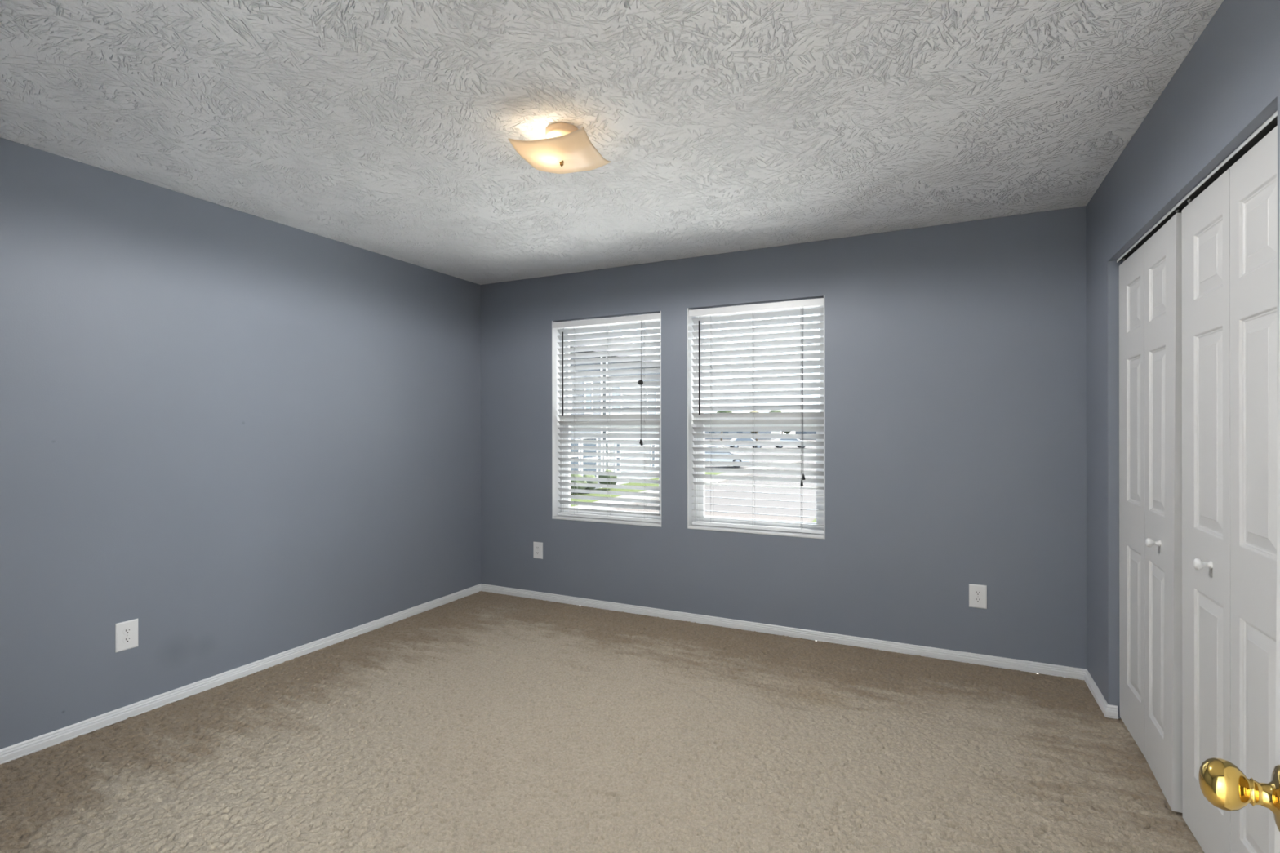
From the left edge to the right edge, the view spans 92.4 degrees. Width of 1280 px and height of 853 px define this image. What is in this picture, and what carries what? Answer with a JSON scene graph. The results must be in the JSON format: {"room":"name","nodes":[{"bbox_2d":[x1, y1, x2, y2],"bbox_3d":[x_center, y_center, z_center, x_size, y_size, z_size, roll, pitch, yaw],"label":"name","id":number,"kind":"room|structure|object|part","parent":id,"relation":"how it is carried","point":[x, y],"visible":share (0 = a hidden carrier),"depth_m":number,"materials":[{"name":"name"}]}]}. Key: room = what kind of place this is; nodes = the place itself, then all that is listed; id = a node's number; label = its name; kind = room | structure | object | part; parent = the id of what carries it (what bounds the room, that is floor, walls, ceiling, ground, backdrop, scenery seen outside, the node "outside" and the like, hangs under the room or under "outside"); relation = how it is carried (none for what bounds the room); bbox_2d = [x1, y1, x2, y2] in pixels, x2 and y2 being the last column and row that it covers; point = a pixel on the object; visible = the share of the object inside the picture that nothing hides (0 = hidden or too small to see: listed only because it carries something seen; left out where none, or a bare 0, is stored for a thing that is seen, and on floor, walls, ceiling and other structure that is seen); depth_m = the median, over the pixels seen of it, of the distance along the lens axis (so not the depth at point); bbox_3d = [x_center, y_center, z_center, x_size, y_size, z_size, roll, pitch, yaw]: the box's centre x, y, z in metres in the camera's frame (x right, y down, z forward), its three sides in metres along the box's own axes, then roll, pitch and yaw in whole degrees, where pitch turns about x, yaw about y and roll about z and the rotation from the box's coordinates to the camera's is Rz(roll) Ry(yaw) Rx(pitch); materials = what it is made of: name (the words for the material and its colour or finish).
{"room":"empty bedroom","nodes":[
{"label":"empty bedroom","id":0,"kind":"room"},
{"bbox_2d":[0,137,480,749],"bbox_3d":[-2.149,0.092,3.281,0.160,2.440,3.680,0,0,26],"label":"wall","id":1,"kind":"structure","parent":0,"point":[242,437],"depth_m":3.02,"materials":[{"name":"grey paint"}]},
{"bbox_2d":[115,618,137,653],"bbox_3d":[-2.308,0.940,2.762,0.008,0.128,0.086,0,0,26],"label":"wall outlet","id":2,"kind":"object","parent":1,"relation":"attached to","point":[126,632],"visible":1,"depth_m":2.76,"materials":[{"name":"white plastic"}]},
{"bbox_2d":[123,635,132,643],"bbox_3d":[-2.305,0.960,2.761,0.003,0.028,0.034,0,0,26],"label":"receptacle","id":3,"kind":"object","parent":2,"relation":"attached to","point":[126,639],"depth_m":2.76,"materials":[{"name":"white plastic"}]},
{"bbox_2d":[123,627,132,635],"bbox_3d":[-2.305,0.921,2.761,0.003,0.028,0.034,0,0,26],"label":"receptacle","id":4,"kind":"object","parent":2,"relation":"attached to","point":[126,631],"depth_m":2.76,"materials":[{"name":"white plastic"}]},
{"bbox_2d":[0,583,481,764],"bbox_3d":[-2.069,1.284,3.244,0.014,0.054,3.680,0,0,26],"label":"baseboard","id":5,"kind":"structure","parent":1,"relation":"attached to","point":[25,748],"depth_m":3.03,"materials":[{"name":"white wood"}]},
{"bbox_2d":[0,591,1204,852],"bbox_3d":[-0.366,1.367,1.434,4.982,0.124,5.760,0,0,26],"label":"floor","id":6,"kind":"structure","parent":0,"point":[482,722],"depth_m":2.42,"materials":[{"name":"beige carpet"}]},
{"bbox_2d":[0,0,1223,284],"bbox_3d":[-0.370,-1.191,1.433,4.982,0.120,5.760,0,0,26],"label":"ceiling","id":7,"kind":"structure","parent":0,"point":[384,127],"depth_m":2.17,"materials":[{"name":"white paint"}]},
{"bbox_2d":[508,122,610,173],"bbox_3d":[-0.301,-1.066,2.361,0.296,0.131,0.296,0,0,16],"label":"ceiling light","id":8,"kind":"object","parent":7,"relation":"attached to","point":[566,148],"visible":1,"depth_m":2.30,"materials":[{"name":"beige glass"}]},
{"bbox_2d":[480,205,1086,669],"bbox_3d":[0.859,0.086,3.951,4.982,2.440,0.160,0,0,26],"label":"wall","id":9,"kind":"structure","parent":0,"point":[955,353],"depth_m":3.60,"materials":[{"name":"grey paint"}]},
{"bbox_2d":[533,542,542,559],"bbox_3d":[-0.774,0.940,4.655,0.084,0.124,0.008,0,0,26],"label":"wall outlet","id":10,"kind":"object","parent":9,"relation":"attached to","point":[537,546],"visible":1,"depth_m":4.65,"materials":[{"name":"white plastic"}]},
{"bbox_2d":[551,311,661,527],"bbox_3d":[-0.220,-0.051,4.480,0.896,1.483,0.174,0,0,26],"label":"window","id":11,"kind":"structure","parent":9,"relation":"in","point":[555,437],"depth_m":4.61,"materials":[{"name":"white plastic"}]},
{"bbox_3d":[-0.198,-0.051,4.526,0.896,1.483,0.072,0,0,26],"label":"frame","id":12,"kind":"part","parent":11,"relation":"part of","materials":[{"name":"white plastic"}]},
{"bbox_3d":[-0.234,0.683,4.449,0.884,0.016,0.104,0,0,26],"label":"sill","id":13,"kind":"part","parent":11,"relation":"part of","materials":[{"name":"white wood"}]},
{"bbox_2d":[553,313,660,523],"bbox_3d":[-0.242,-0.054,4.436,0.884,1.450,0.125,0,0,26],"label":"window blind","id":14,"kind":"object","parent":11,"relation":"attached to","point":[653,317],"visible":0.92,"depth_m":4.46,"materials":[{"name":"white plastic"}]},
{"bbox_3d":[-0.481,-0.045,4.590,0.005,1.393,0.057,0,0,26],"label":"ladder cord","id":15,"kind":"part","parent":14,"relation":"part of","materials":[{"name":"white fabric"}]},
{"bbox_3d":[-0.226,-0.046,4.466,0.005,1.393,0.057,0,0,26],"label":"ladder cord","id":16,"kind":"part","parent":14,"relation":"part of","materials":[{"name":"white fabric"}]},
{"bbox_3d":[-0.225,0.661,4.468,0.870,0.020,0.046,0,0,26],"label":"rail","id":17,"kind":"part","parent":14,"relation":"part of","materials":[{"name":"white plastic"}]},
{"bbox_3d":[0.008,-0.325,4.274,0.005,0.825,0.012,0,0,26],"label":"lift cord","id":18,"kind":"part","parent":14,"relation":"part of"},
{"bbox_3d":[0.014,-0.320,4.272,0.005,0.835,0.012,0,0,26],"label":"lift cord","id":19,"kind":"part","parent":14,"relation":"part of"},
{"bbox_3d":[0.041,-0.046,4.336,0.005,1.393,0.057,0,0,26],"label":"ladder cord","id":20,"kind":"part","parent":14,"relation":"part of","materials":[{"name":"white fabric"}]},
{"bbox_3d":[-0.200,0.294,4.520,0.836,0.736,0.025,0,0,26],"label":"sash","id":21,"kind":"part","parent":11,"relation":"part of","materials":[{"name":"white plastic"}]},
{"bbox_3d":[-0.189,-0.380,4.545,0.836,0.768,0.025,0,0,26],"label":"sash","id":22,"kind":"part","parent":11,"relation":"part of","materials":[{"name":"white plastic"}]},
{"bbox_2d":[687,295,825,539],"bbox_3d":[0.758,-0.055,4.003,0.896,1.481,0.174,0,0,26],"label":"window","id":23,"kind":"structure","parent":9,"relation":"in","point":[691,486],"depth_m":4.12,"materials":[{"name":"white plastic"}]},
{"bbox_3d":[0.744,0.677,3.972,0.884,0.016,0.104,0,0,26],"label":"sill","id":24,"kind":"part","parent":23,"relation":"part of","materials":[{"name":"white wood"}]},
{"bbox_2d":[688,297,823,534],"bbox_3d":[0.739,-0.059,3.965,0.884,1.448,0.111,0,0,26],"label":"window blind","id":25,"kind":"object","parent":23,"relation":"attached to","point":[802,304],"visible":0.95,"depth_m":3.98,"materials":[{"name":"white plastic"}]},
{"bbox_3d":[0.484,-0.050,4.119,0.005,1.392,0.057,0,0,26],"label":"ladder cord","id":26,"kind":"part","parent":25,"relation":"part of","materials":[{"name":"white fabric"}]},
{"bbox_3d":[0.742,-0.050,3.994,0.005,1.392,0.057,0,0,26],"label":"ladder cord","id":27,"kind":"part","parent":25,"relation":"part of","materials":[{"name":"white fabric"}]},
{"bbox_3d":[0.753,0.655,3.991,0.870,0.020,0.046,0,0,26],"label":"rail","id":28,"kind":"part","parent":25,"relation":"part of","materials":[{"name":"white plastic"}]},
{"bbox_3d":[1.018,-0.051,3.859,0.005,1.392,0.057,0,0,26],"label":"ladder cord","id":29,"kind":"part","parent":25,"relation":"part of","materials":[{"name":"white fabric"}]},
{"bbox_3d":[1.002,-0.205,3.790,0.005,1.072,0.012,0,0,38],"label":"lift cord","id":30,"kind":"part","parent":25,"relation":"part of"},
{"bbox_3d":[1.006,-0.223,3.788,0.005,1.035,0.012,0,0,26],"label":"lift cord","id":31,"kind":"part","parent":25,"relation":"part of","materials":[{"name":"white fabric"}]},
{"bbox_3d":[0.778,0.291,4.043,0.836,0.732,0.025,0,0,26],"label":"sash","id":32,"kind":"part","parent":23,"relation":"part of","materials":[{"name":"white plastic"}]},
{"bbox_3d":[0.789,-0.382,4.068,0.836,0.770,0.025,0,0,26],"label":"sash","id":33,"kind":"part","parent":23,"relation":"part of","materials":[{"name":"white plastic"}]},
{"bbox_2d":[480,583,1085,679],"bbox_3d":[0.513,1.280,4.024,3.972,0.054,0.014,0,0,26],"label":"baseboard","id":34,"kind":"structure","parent":9,"relation":"attached to","point":[909,649],"depth_m":3.75,"materials":[{"name":"white wood"}]},
{"bbox_2d":[968,583,986,608],"bbox_3d":[1.857,0.934,3.372,0.086,0.128,0.008,0,0,26],"label":"wall outlet","id":35,"kind":"object","parent":9,"relation":"attached to","point":[977,593],"visible":1,"depth_m":3.37,"materials":[{"name":"white plastic"}]},
{"bbox_2d":[974,597,981,603],"bbox_3d":[1.855,0.953,3.370,0.034,0.028,0.003,0,0,26],"label":"receptacle","id":36,"kind":"object","parent":35,"relation":"attached to","point":[977,600],"depth_m":3.37,"materials":[{"name":"white plastic"}]},
{"bbox_2d":[974,590,981,595],"bbox_3d":[1.855,0.914,3.370,0.034,0.028,0.003,0,0,26],"label":"receptacle","id":37,"kind":"object","parent":35,"relation":"attached to","point":[977,593],"depth_m":3.37,"materials":[{"name":"white plastic"}]},
{"bbox_2d":[1086,0,1279,718],"bbox_3d":[1.540,0.086,1.483,0.105,2.440,3.680,0,0,26],"label":"wall","id":38,"kind":"structure","parent":0,"point":[1227,86],"depth_m":2.29,"materials":[{"name":"grey paint"}]},
{"bbox_2d":[1084,669,1118,719],"bbox_3d":[2.209,1.277,2.950,0.047,0.054,0.459,0,0,26],"label":"baseboard","id":39,"kind":"structure","parent":38,"relation":"attached to","point":[1109,711],"depth_m":2.85,"materials":[{"name":"white wood"}]},
{"bbox_2d":[1119,212,1182,813],"bbox_3d":[1.963,0.289,2.402,0.076,2.009,0.759,0,0,26],"label":"door","id":40,"kind":"structure","parent":38,"relation":"in","point":[1150,278],"depth_m":2.30,"materials":[{"name":"white wood"}]},
{"bbox_3d":[1.854,0.420,2.217,0.042,0.033,0.033,0,0,26],"label":"knob","id":41,"kind":"part","parent":40,"relation":"part of","materials":[{"name":"white plastic"}]},
{"bbox_2d":[1116,110,1277,262],"bbox_3d":[1.806,-0.730,2.041,0.036,0.021,1.528,0,0,26],"label":"track","id":42,"kind":"object","parent":38,"relation":"attached to","point":[1268,125],"visible":0.58,"depth_m":1.80,"materials":[{"name":"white metal"}]},
{"bbox_2d":[1182,125,1277,852],"bbox_3d":[1.625,0.289,1.698,0.068,2.009,0.746,0,0,26],"label":"door","id":43,"kind":"structure","parent":38,"relation":"in","point":[1229,230],"depth_m":1.69,"materials":[{"name":"white wood"}]},
{"bbox_2d":[1186,198,1192,204],"bbox_3d":[1.785,-0.727,1.991,0.018,0.024,0.036,0,0,26],"label":"pin","id":44,"kind":"object","parent":43,"relation":"attached to","point":[1189,200],"visible":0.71,"depth_m":1.99,"materials":[{"name":"grey metal"}]},
{"bbox_3d":[1.669,0.409,1.819,0.042,0.033,0.033,0,0,26],"label":"knob","id":45,"kind":"part","parent":43,"relation":"part of","materials":[{"name":"white plastic"}]},
{"bbox_3d":[-0.815,0.091,0.517,4.982,2.440,0.120,0,0,26],"label":"wall","id":46,"kind":"structure","parent":0,"visible":0},
{"bbox_2d":[1198,177,1279,852],"bbox_3d":[0.479,0.287,0.412,0.110,2.018,0.760,0,0,38],"label":"door","id":47,"kind":"structure","parent":46,"relation":"in","point":[1222,783],"depth_m":0.67,"materials":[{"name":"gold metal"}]},
{"bbox_3d":[0.662,0.399,0.676,0.069,0.069,0.069,0,0,38],"label":"knob","id":48,"kind":"part","parent":47,"relation":"part of","materials":[{"name":"gold metal"}]},
{"label":"outside","id":49,"kind":"structure","parent":0,"visible":0},
{"bbox_2d":[635,439,816,518],"bbox_3d":[29.294,2.787,79.003,230.000,0.280,220.000,0,0,26],"label":"ground","id":50,"kind":"structure","parent":49,"point":[788,491],"depth_m":24.25,"materials":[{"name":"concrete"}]},
{"bbox_2d":[569,333,610,493],"bbox_3d":[-6.765,-1.490,26.611,9.900,8.400,5.320,0,0,26],"label":"townhouse","id":51,"kind":"structure","parent":50,"relation":"on","point":[584,407],"depth_m":25.66,"materials":[{"name":"grey"}]},
{"bbox_3d":[-2.922,1.204,24.285,0.018,1.200,1.800,0,0,26],"label":"pane","id":52,"kind":"part","parent":51,"relation":"part of","materials":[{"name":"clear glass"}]},
{"bbox_3d":[-2.183,-1.223,25.807,0.018,1.250,0.530,0,0,26],"label":"pane","id":53,"kind":"part","parent":51,"relation":"part of","materials":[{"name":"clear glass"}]},
{"bbox_3d":[-2.144,1.352,25.880,0.018,1.700,1.150,0,0,26],"label":"pane","id":54,"kind":"part","parent":51,"relation":"part of","materials":[{"name":"clear glass"}]},
{"bbox_2d":[577,331,660,484],"bbox_3d":[-3.735,-1.498,32.827,9.900,8.400,8.550,0,0,26],"label":"townhouse","id":55,"kind":"structure","parent":50,"relation":"on","point":[634,400],"depth_m":29.45,"materials":[{"name":"white"}]},
{"bbox_3d":[-1.107,-1.200,28.014,0.018,1.200,0.900,0,0,26],"label":"pane","id":56,"kind":"part","parent":55,"relation":"part of","materials":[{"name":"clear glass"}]},
{"bbox_3d":[-1.030,1.399,28.163,0.018,1.300,0.370,0,0,26],"label":"pane","id":57,"kind":"part","parent":55,"relation":"part of","materials":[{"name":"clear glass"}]},
{"bbox_3d":[0.580,-1.205,31.475,0.018,1.200,1.000,0,0,26],"label":"pane","id":58,"kind":"part","parent":55,"relation":"part of","materials":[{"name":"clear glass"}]},
{"bbox_3d":[0.657,1.510,31.624,0.018,1.130,0.370,0,0,26],"label":"pane","id":59,"kind":"part","parent":55,"relation":"part of","materials":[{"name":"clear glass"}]},
{"bbox_2d":[570,471,724,506],"bbox_3d":[-2.186,2.693,22.927,2.250,0.060,30.400,0,0,26],"label":"grass strip","id":60,"kind":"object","parent":50,"relation":"on","point":[705,473],"visible":0.07,"depth_m":25.63,"materials":[{"name":"green plant"}]},
{"bbox_2d":[570,474,586,493],"bbox_3d":[-2.472,2.172,23.636,0.865,0.853,0.909,0,0,26],"label":"shrub","id":61,"kind":"object","parent":60,"relation":"on","point":[571,475],"visible":0.31,"depth_m":23.36,"materials":[{"name":"green plant"}]},
{"bbox_2d":[582,475,597,489],"bbox_3d":[-2.047,2.278,24.498,0.750,0.722,0.807,0,0,26],"label":"shrub","id":62,"kind":"object","parent":60,"relation":"on","point":[585,476],"visible":0.27,"depth_m":24.30,"materials":[{"name":"green plant"}]},
{"bbox_2d":[598,469,617,484],"bbox_3d":[-1.347,2.199,25.958,0.890,0.807,0.827,0,0,-26],"label":"shrub","id":63,"kind":"object","parent":60,"relation":"on","point":[606,470],"visible":0.41,"depth_m":25.66,"materials":[{"name":"green plant"}]},
{"bbox_2d":[715,410,732,440],"bbox_3d":[13.941,-0.402,104.624,3.864,6.109,3.493,0,0,26],"label":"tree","id":64,"kind":"object","parent":50,"relation":"on","point":[721,411],"visible":0.11,"depth_m":103.28,"materials":[{"name":"green plant"}]},
{"bbox_3d":[13.918,-1.276,104.672,3.192,4.360,3.860,0,0,-13],"label":"crown","id":65,"kind":"part","parent":64,"relation":"part of","materials":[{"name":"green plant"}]},
{"bbox_2d":[704,444,750,467],"bbox_3d":[4.811,1.954,40.427,4.493,1.460,1.784,0,0,-12],"label":"car","id":66,"kind":"object","parent":50,"relation":"on","point":[706,446],"visible":0.19,"depth_m":39.75,"materials":[{"name":"white paint"}]},
{"bbox_2d":[705,431,780,439],"bbox_3d":[21.625,0.019,129.462,14.800,5.200,8.800,0,0,26],"label":"house","id":67,"kind":"structure","parent":50,"relation":"on","point":[774,433],"depth_m":126.11,"materials":[{"name":"white"}]},
{"bbox_2d":[726,438,765,448],"bbox_3d":[12.407,1.928,72.213,4.492,1.460,1.784,0,0,-4],"label":"car","id":68,"kind":"object","parent":50,"relation":"on","point":[732,439],"visible":0.38,"depth_m":71.40,"materials":[{"name":"silver metal"}]},
{"bbox_2d":[750,410,758,440],"bbox_3d":[19.896,-0.114,105.651,3.184,5.512,3.015,0,0,26],"label":"tree","id":69,"kind":"object","parent":50,"relation":"on","point":[753,411],"visible":0.03,"depth_m":105.60,"materials":[{"name":"green plant"}]},
{"bbox_2d":[730,480,800,483],"bbox_3d":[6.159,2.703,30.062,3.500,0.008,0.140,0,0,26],"label":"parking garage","id":70,"kind":"structure","parent":50,"relation":"on","point":[731,480],"depth_m":29.86,"materials":[{"name":"concrete"}]},
{"bbox_2d":[768,409,790,434],"bbox_3d":[23.365,-0.154,100.940,3.918,5.583,4.044,0,0,26],"label":"tree","id":71,"kind":"object","parent":50,"relation":"on","point":[778,411],"visible":0.02,"depth_m":100.22,"materials":[{"name":"green plant"}]},
{"bbox_2d":[772,438,804,448],"bbox_3d":[18.412,1.917,75.405,4.493,1.460,1.784,0,0,1],"label":"car","id":72,"kind":"object","parent":50,"relation":"on","point":[776,439],"visible":0.34,"depth_m":74.59,"materials":[{"name":"white paint"}]},
{"bbox_2d":[795,431,816,434],"bbox_3d":[38.659,-0.108,125.609,12.800,5.400,8.800,0,0,26],"label":"house","id":73,"kind":"structure","parent":50,"relation":"on","point":[796,433],"depth_m":123.61,"materials":[{"name":"grey"}]},
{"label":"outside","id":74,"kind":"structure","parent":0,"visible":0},
{"bbox_2d":[573,453,816,510],"bbox_3d":[5.808,2.665,35.161,1.400,0.080,59.400,0,0,26],"label":"path","id":75,"kind":"structure","parent":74,"point":[810,455],"depth_m":24.49,"materials":[{"name":"concrete"}]},
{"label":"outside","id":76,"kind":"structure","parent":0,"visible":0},
{"bbox_2d":[613,507,815,522],"bbox_3d":[2.317,2.703,17.616,7.700,0.030,3.000,0,0,26],"label":"road","id":77,"kind":"structure","parent":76,"point":[707,513],"depth_m":18.36,"materials":[{"name":"grey asphalt"}]}
]}

